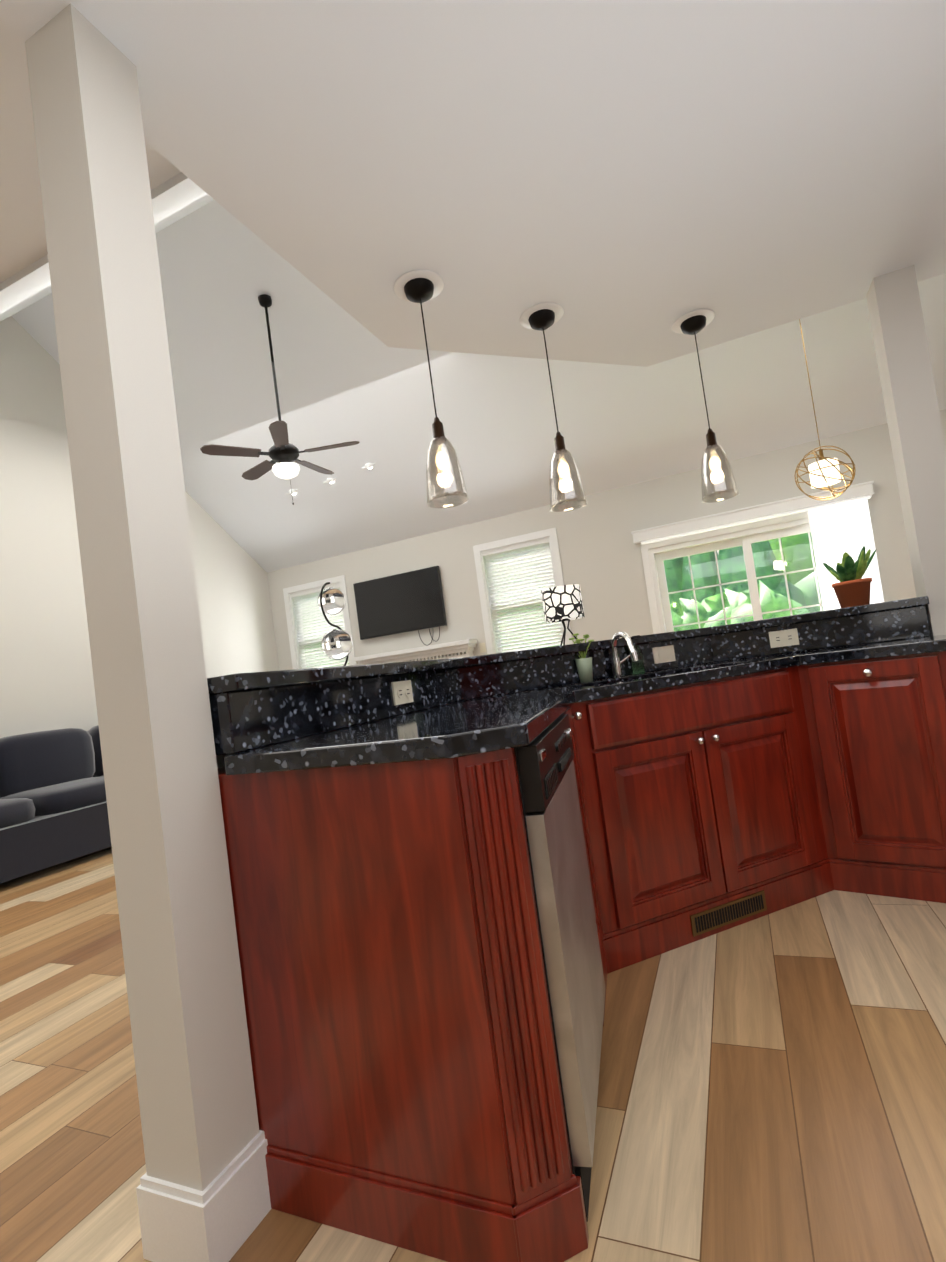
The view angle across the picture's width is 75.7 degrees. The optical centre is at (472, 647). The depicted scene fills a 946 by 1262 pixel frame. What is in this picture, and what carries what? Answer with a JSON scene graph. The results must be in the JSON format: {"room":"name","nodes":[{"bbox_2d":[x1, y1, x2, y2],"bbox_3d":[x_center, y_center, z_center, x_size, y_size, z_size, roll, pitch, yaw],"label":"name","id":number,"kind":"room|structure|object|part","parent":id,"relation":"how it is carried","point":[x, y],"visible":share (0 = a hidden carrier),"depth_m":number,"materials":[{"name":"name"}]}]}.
{"room":"kitchen","nodes":[
{"label":"kitchen","id":0,"kind":"room"},
{"bbox_2d":[0,19,180,282],"bbox_3d":[-5.158,-1.079,2.273,8.540,0.200,6.450,-9,-3,23],"label":"ceiling","id":1,"kind":"structure","parent":0,"point":[23,243],"depth_m":1.93,"materials":[{"name":"paint"}]},
{"bbox_2d":[0,316,278,737],"bbox_3d":[-4.769,-0.634,3.908,0.150,4.896,9.750,-9,-3,23],"label":"wall","id":2,"kind":"structure","parent":0,"point":[46,678],"depth_m":5.73,"materials":[{"name":"paint"}]},
{"bbox_2d":[0,846,945,1261],"bbox_3d":[-2.393,1.539,3.008,12.270,0.120,9.900,-9,-3,23],"label":"floor","id":3,"kind":"structure","parent":0,"point":[770,1086],"depth_m":1.43,"materials":[{"name":"brown wood"}]},
{"bbox_2d":[0,725,110,883],"bbox_3d":[-3.179,1.172,5.359,1.070,1.020,3.900,-9,-3,23],"label":"sectional sofa","id":4,"kind":"object","parent":3,"relation":"on","point":[53,807],"visible":0.35,"depth_m":4.65,"materials":[{"name":"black fabric"}]},
{"bbox_2d":[25,3,270,1261],"bbox_3d":[-0.674,-0.062,1.251,0.173,2.440,0.173,-9,-3,23],"label":"post","id":5,"kind":"object","parent":3,"relation":"on","point":[202,1188],"depth_m":1.20,"materials":[{"name":"paint"}]},
{"bbox_2d":[353,639,477,664],"bbox_3d":[-0.683,0.717,7.183,1.580,1.410,0.550,-9,-3,23],"label":"fireplace mantel","id":6,"kind":"object","parent":3,"relation":"on","point":[459,649],"visible":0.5,"depth_m":7.20,"materials":[{"name":"white wood"}]},
{"bbox_2d":[207,578,945,1261],"bbox_3d":[0.702,0.482,1.954,1.897,1.053,2.243,-9,-3,23],"label":"kitchen island","id":7,"kind":"object","parent":3,"relation":"on","point":[461,888],"depth_m":1.23,"materials":[{"name":"brown wood"}]},
{"bbox_2d":[207,566,868,681],"bbox_3d":[0.567,-0.032,2.147,2.130,0.036,2.465,-9,-3,23],"label":"island countertop","id":8,"kind":"structure","parent":7,"relation":"on","point":[848,575],"depth_m":2.65,"materials":[{"name":"black stone"}]},
{"bbox_2d":[540,584,584,647],"bbox_3d":[0.428,-0.139,2.848,0.184,0.277,0.184,-9,-3,23],"label":"lamp","id":9,"kind":"object","parent":8,"relation":"on","point":[563,603],"depth_m":2.78,"materials":[{"name":"white fabric"}]},
{"bbox_2d":[611,631,638,678],"bbox_3d":[0.630,0.029,2.543,0.132,0.192,0.160,-9,-3,23],"label":"faucet","id":10,"kind":"object","parent":8,"relation":"on","point":[618,664],"depth_m":2.57,"materials":[{"name":"silver metal"}]},
{"bbox_2d":[630,635,645,674],"bbox_3d":[0.707,0.034,2.624,0.055,0.166,0.055,-9,-3,23],"label":"soap bottle","id":11,"kind":"object","parent":8,"relation":"on","point":[636,668],"depth_m":2.61,"materials":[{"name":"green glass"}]},
{"bbox_2d":[513,712,605,1235],"bbox_3d":[0.228,0.612,1.386,0.131,0.875,0.601,-9,-3,23],"label":"dishwasher","id":12,"kind":"object","parent":7,"relation":"in","point":[545,771],"depth_m":1.14,"materials":[{"name":"metal"}]},
{"bbox_3d":[0.461,0.042,2.547,0.120,0.209,0.118,-9,-3,23],"label":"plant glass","id":13,"kind":"part","parent":7,"relation":"part of","materials":[{"name":"green plant"}]},
{"bbox_2d":[689,890,767,936],"bbox_3d":[0.908,0.940,2.152,0.244,0.070,0.244,-9,-3,23],"label":"vent","id":14,"kind":"object","parent":7,"relation":"attached to","point":[716,916],"depth_m":2.15,"materials":[{"name":"gold metal"}]},
{"bbox_2d":[866,265,945,635],"bbox_3d":[1.945,-0.360,2.550,0.173,2.440,0.173,-9,-3,23],"label":"post","id":15,"kind":"object","parent":3,"relation":"on","point":[893,298],"depth_m":2.52,"materials":[{"name":"paint"}]},
{"bbox_2d":[0,0,945,366],"bbox_3d":[0.312,-2.640,-0.132,3.730,2.280,6.350,-9,-3,23],"label":"ceiling soffit","id":16,"kind":"structure","parent":0,"point":[624,182],"depth_m":1.71,"materials":[{"name":"paint"}]},
{"bbox_2d":[394,270,468,507],"bbox_3d":[-0.144,-0.918,2.201,0.184,0.802,0.184,-9,-3,23],"label":"pendant light","id":17,"kind":"object","parent":16,"relation":"hanging from","point":[418,286],"visible":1,"depth_m":2.18,"materials":[{"name":"clear glass"}]},
{"bbox_2d":[519,302,587,511],"bbox_3d":[0.336,-0.970,2.495,0.184,0.802,0.184,-9,-3,23],"label":"pendant light","id":18,"kind":"object","parent":16,"relation":"hanging from","point":[543,316],"visible":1,"depth_m":2.48,"materials":[{"name":"clear glass"}]},
{"bbox_2d":[672,309,737,502],"bbox_3d":[1.035,-1.056,2.697,0.184,0.802,0.184,-9,-3,23],"label":"pendant light","id":19,"kind":"object","parent":16,"relation":"hanging from","point":[695,322],"visible":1,"depth_m":2.68,"materials":[{"name":"clear glass"}]},
{"bbox_2d":[0,172,945,572],"bbox_3d":[-0.269,-2.711,4.555,8.420,2.530,5.280,-9,-3,23],"label":"ceiling","id":20,"kind":"structure","parent":0,"point":[342,374],"depth_m":5.79,"materials":[{"name":"paint"}]},
{"bbox_2d":[200,294,359,504],"bbox_3d":[-1.657,-2.114,5.284,1.265,1.829,1.212,-9,-3,23],"label":"ceiling fan","id":21,"kind":"object","parent":20,"relation":"hanging from","point":[283,452],"visible":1,"depth_m":5.14,"materials":[{"name":"black metal"}]},
{"bbox_2d":[285,489,297,494],"bbox_3d":[-2.106,-1.814,7.078,0.174,0.102,0.144,-8,-3,14],"label":"recessed light","id":22,"kind":"object","parent":20,"relation":"in","point":[293,491],"depth_m":7.05,"materials":[{"name":"white"}]},
{"bbox_2d":[323,478,335,483],"bbox_3d":[-1.614,-1.890,6.868,0.174,0.102,0.144,-8,-3,14],"label":"recessed light","id":23,"kind":"object","parent":20,"relation":"in","point":[330,480],"depth_m":6.84,"materials":[{"name":"white"}]},
{"bbox_2d":[361,463,374,468],"bbox_3d":[-1.137,-1.986,6.630,0.174,0.102,0.144,-8,-3,14],"label":"recessed light","id":24,"kind":"object","parent":20,"relation":"in","point":[367,465],"depth_m":6.60,"materials":[{"name":"white"}]},
{"bbox_2d":[795,319,855,499],"bbox_3d":[2.155,-2.140,4.009,0.347,2.375,0.347,-9,-3,23],"label":"pendant light","id":25,"kind":"object","parent":20,"relation":"hanging from","point":[824,472],"visible":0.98,"depth_m":3.92,"materials":[{"name":"gold metal"}]},
{"bbox_2d":[267,409,945,670],"bbox_3d":[1.075,-0.233,6.806,8.420,2.790,0.150,-9,-3,23],"label":"wall","id":26,"kind":"structure","parent":0,"point":[601,558],"depth_m":6.55,"materials":[{"name":"paint"}]},
{"bbox_2d":[283,575,355,669],"bbox_3d":[-1.992,-0.077,8.081,1.040,1.590,0.210,-9,-3,23],"label":"living room window","id":27,"kind":"structure","parent":26,"relation":"in","point":[294,596],"depth_m":8.13,"materials":[{"name":"white"}]},
{"bbox_2d":[353,566,446,645],"bbox_3d":[-0.898,-0.434,7.518,1.210,0.924,0.074,-9,-3,23],"label":"wall-mounted tv","id":28,"kind":"object","parent":26,"relation":"attached to","point":[401,603],"visible":1,"depth_m":7.47,"materials":[{"name":"black plastic"}]},
{"bbox_2d":[479,643,485,652],"bbox_3d":[0.114,0.007,7.131,0.072,0.114,0.009,-9,-3,23],"label":"switch plate","id":29,"kind":"object","parent":26,"relation":"attached to","point":[482,647],"visible":0.5,"depth_m":7.12,"materials":[{"name":"white plastic"}]},
{"bbox_2d":[473,527,572,653],"bbox_3d":[0.589,-0.473,6.976,1.050,1.590,0.210,-9,-3,23],"label":"living room window","id":30,"kind":"structure","parent":26,"relation":"in","point":[525,545],"depth_m":6.98,"materials":[{"name":"white"}]},
{"bbox_2d":[640,511,822,633],"bbox_3d":[2.849,-0.173,6.040,2.010,2.130,0.170,-9,-3,23],"label":"window","id":31,"kind":"structure","parent":26,"relation":"in","point":[655,555],"depth_m":6.17,"materials":[{"name":"white wood"}]},
{"bbox_2d":[631,481,874,543],"bbox_3d":[2.659,-1.292,5.960,2.160,0.120,0.133,-9,-3,23],"label":"valance","id":32,"kind":"object","parent":26,"relation":"attached to","point":[864,489],"visible":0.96,"depth_m":5.88,"materials":[{"name":"white wood"}]},
{"bbox_2d":[641,495,883,610],"bbox_3d":[2.828,-0.210,5.902,2.050,2.067,0.088,-9,-3,23],"label":"blind stack","id":33,"kind":"object","parent":32,"relation":"hanging from","point":[839,529],"visible":0.33,"depth_m":5.64,"materials":[{"name":"white fabric"}]},
{"bbox_3d":[20.671,0.394,43.803,120.000,0.200,83.240,-9,-3,23],"label":"lawn","id":34,"kind":"structure","parent":0,"visible":0},
{"bbox_2d":[303,532,822,666],"bbox_3d":[8.836,-3.903,23.283,31.424,12.406,33.084,-9,-3,23],"label":"hedge","id":35,"kind":"object","parent":34,"relation":"on","point":[791,559],"depth_m":12.35,"materials":[{"name":"green plant"}]},
{"bbox_2d":[509,547,718,585],"bbox_3d":[5.997,-1.935,22.540,8.100,6.600,9.800,-9,-3,23],"label":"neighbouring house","id":36,"kind":"object","parent":34,"relation":"on","point":[549,567],"depth_m":20.86,"materials":[{"name":"white"}]}
]}

